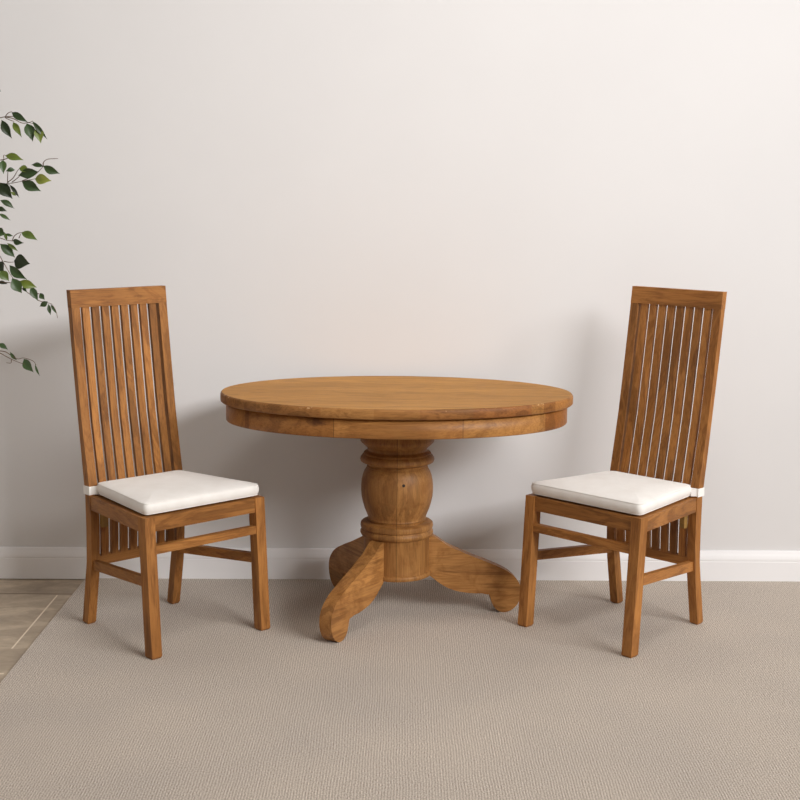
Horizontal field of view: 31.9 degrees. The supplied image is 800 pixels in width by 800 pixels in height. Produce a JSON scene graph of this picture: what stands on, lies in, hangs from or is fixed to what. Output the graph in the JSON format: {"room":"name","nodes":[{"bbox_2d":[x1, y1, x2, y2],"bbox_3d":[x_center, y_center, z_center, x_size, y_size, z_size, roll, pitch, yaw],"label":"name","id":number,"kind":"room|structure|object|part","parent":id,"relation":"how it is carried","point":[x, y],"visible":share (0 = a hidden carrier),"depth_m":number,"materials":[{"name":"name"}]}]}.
{"room":"dining room","nodes":[
{"label":"dining room","id":0,"kind":"room"},
{"bbox_2d":[0,579,84,682],"bbox_3d":[0.989,1.181,2.401,9.200,0.094,6.401,1,9,0],"label":"floor","id":1,"kind":"structure","parent":0,"point":[27,606],"depth_m":4.92,"materials":[{"name":"stone"}]},
{"bbox_2d":[0,91,59,375],"bbox_3d":[-1.785,-0.253,4.626,1.140,2.033,0.849,-4,10,-30],"label":"ficus tree","id":2,"kind":"object","parent":1,"relation":"on","point":[20,261],"visible":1,"depth_m":4.58,"materials":[{"name":"green plant"}]},
{"bbox_2d":[0,578,799,799],"bbox_3d":[2.198,1.154,2.317,6.783,0.006,6.248,1,9,0],"label":"carpet","id":3,"kind":"object","parent":1,"relation":"on","point":[430,691],"visible":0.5,"depth_m":4.07,"materials":[{"name":"beige carpet"}]},
{"bbox_2d":[66,285,269,659],"bbox_3d":[-0.786,0.205,4.647,0.472,1.126,0.535,-8,12,-44],"label":"dining chair","id":4,"kind":"object","parent":3,"relation":"on","point":[151,529],"visible":0.85,"depth_m":4.70,"materials":[{"name":"brown wood"}]},
{"bbox_3d":[-1.052,0.227,4.678,0.032,1.069,0.111,-8,12,-44],"label":"leg","id":5,"kind":"part","parent":4,"relation":"part of","materials":[{"name":"brown wood"}]},
{"bbox_3d":[-0.957,-0.351,4.747,0.376,0.058,0.031,-8,12,-44],"label":"rail","id":6,"kind":"part","parent":4,"relation":"part of","materials":[{"name":"brown wood"}]},
{"bbox_3d":[-0.912,0.364,4.512,0.070,0.047,0.358,-8,12,-44],"label":"rail","id":7,"kind":"part","parent":4,"relation":"part of","materials":[{"name":"brown wood"}]},
{"bbox_3d":[-0.782,0.587,4.381,0.038,0.450,0.066,-8,12,-44],"label":"leg","id":8,"kind":"part","parent":4,"relation":"part of","materials":[{"name":"brown wood"}]},
{"bbox_3d":[-0.805,0.194,4.915,0.032,1.069,0.111,-8,12,-44],"label":"leg","id":9,"kind":"part","parent":4,"relation":"part of","materials":[{"name":"brown wood"}]},
{"bbox_2d":[83,470,258,514],"bbox_3d":[-0.771,0.292,4.643,0.453,0.054,0.421,-8,12,-44],"label":"seat cushion","id":10,"kind":"object","parent":4,"relation":"on","point":[156,493],"visible":1,"depth_m":4.54,"materials":[{"name":"beige fabric"}]},
{"bbox_3d":[-0.757,0.334,4.635,0.412,0.016,0.341,-8,12,-44],"label":"seat","id":11,"kind":"part","parent":4,"relation":"part of","materials":[{"name":"brown wood"}]},
{"bbox_3d":[-0.630,0.367,4.506,0.398,0.047,0.022,-8,12,-44],"label":"rail","id":12,"kind":"part","parent":4,"relation":"part of","materials":[{"name":"brown wood"}]},
{"bbox_3d":[-0.470,0.545,4.680,0.038,0.450,0.066,-8,12,-44],"label":"leg","id":13,"kind":"part","parent":4,"relation":"part of","materials":[{"name":"brown wood"}]},
{"bbox_2d":[220,376,572,641],"bbox_3d":[-0.015,0.357,4.843,1.215,0.782,0.834,1,9,0],"label":"pedestal table","id":14,"kind":"object","parent":3,"relation":"on","point":[397,418],"visible":1,"depth_m":4.71,"materials":[{"name":"brown wood"}]},
{"bbox_3d":[-0.161,0.570,5.101,0.047,0.283,0.317,-5,10,-32],"label":"leg","id":15,"kind":"part","parent":14,"relation":"part of","materials":[{"name":"brown wood"}]},
{"bbox_3d":[-0.158,0.636,4.656,0.047,0.283,0.317,6,10,31],"label":"leg","id":16,"kind":"part","parent":14,"relation":"part of","materials":[{"name":"brown wood"}]},
{"bbox_3d":[0.259,0.603,4.907,0.330,0.283,0.047,0,9,-6],"label":"leg","id":17,"kind":"part","parent":14,"relation":"part of","materials":[{"name":"brown wood"}]},
{"bbox_2d":[518,286,726,657],"bbox_3d":[0.765,0.206,4.708,0.546,1.136,0.472,-8,12,-44],"label":"dining chair","id":18,"kind":"object","parent":3,"relation":"on","point":[686,513],"visible":0.86,"depth_m":4.76,"materials":[{"name":"brown wood"}]},
{"bbox_3d":[0.439,0.544,4.744,0.066,0.450,0.038,-8,12,-44],"label":"leg","id":19,"kind":"part","parent":18,"relation":"part of","materials":[{"name":"brown wood"}]},
{"bbox_3d":[0.599,0.369,4.568,0.022,0.047,0.398,-8,12,-44],"label":"rail","id":20,"kind":"part","parent":18,"relation":"part of","materials":[{"name":"brown wood"}]},
{"bbox_3d":[0.730,0.339,4.694,0.341,0.016,0.412,-8,12,-44],"label":"seat","id":21,"kind":"part","parent":18,"relation":"part of","materials":[{"name":"brown wood"}]},
{"bbox_2d":[531,471,704,514],"bbox_3d":[0.744,0.296,4.701,0.421,0.056,0.453,-8,12,-44],"label":"seat cushion","id":22,"kind":"object","parent":18,"relation":"on","point":[623,492],"visible":1,"depth_m":4.60,"materials":[{"name":"beige fabric"}]},
{"bbox_3d":[0.792,0.195,4.973,0.121,1.078,0.032,-8,12,-44],"label":"leg","id":23,"kind":"part","parent":18,"relation":"part of","materials":[{"name":"brown wood"}]},
{"bbox_3d":[0.744,0.593,4.439,0.066,0.450,0.038,-8,12,-44],"label":"leg","id":24,"kind":"part","parent":18,"relation":"part of","materials":[{"name":"brown wood"}]},
{"bbox_3d":[0.880,0.372,4.569,0.358,0.047,0.073,-8,12,-44],"label":"rail","id":25,"kind":"part","parent":18,"relation":"part of","materials":[{"name":"brown wood"}]},
{"bbox_3d":[0.953,-0.353,4.807,0.031,0.058,0.369,-8,12,-44],"label":"rail","id":26,"kind":"part","parent":18,"relation":"part of","materials":[{"name":"brown wood"}]},
{"bbox_3d":[1.029,0.233,4.736,0.121,1.078,0.032,-8,12,-44],"label":"leg","id":27,"kind":"part","parent":18,"relation":"part of","materials":[{"name":"brown wood"}]},
{"bbox_2d":[0,0,799,550],"bbox_3d":[1.008,-0.900,5.162,9.203,3.206,0.100,0,9,-1],"label":"wall","id":28,"kind":"structure","parent":0,"point":[478,189],"depth_m":5.13,"materials":[{"name":"paint"}]},
{"bbox_2d":[0,547,799,581],"bbox_3d":[0.994,0.631,5.332,9.202,0.120,0.018,0,9,-1],"label":"baseboard","id":29,"kind":"structure","parent":28,"relation":"attached to","point":[15,562],"depth_m":5.30,"materials":[{"name":"white paint"}]}
]}

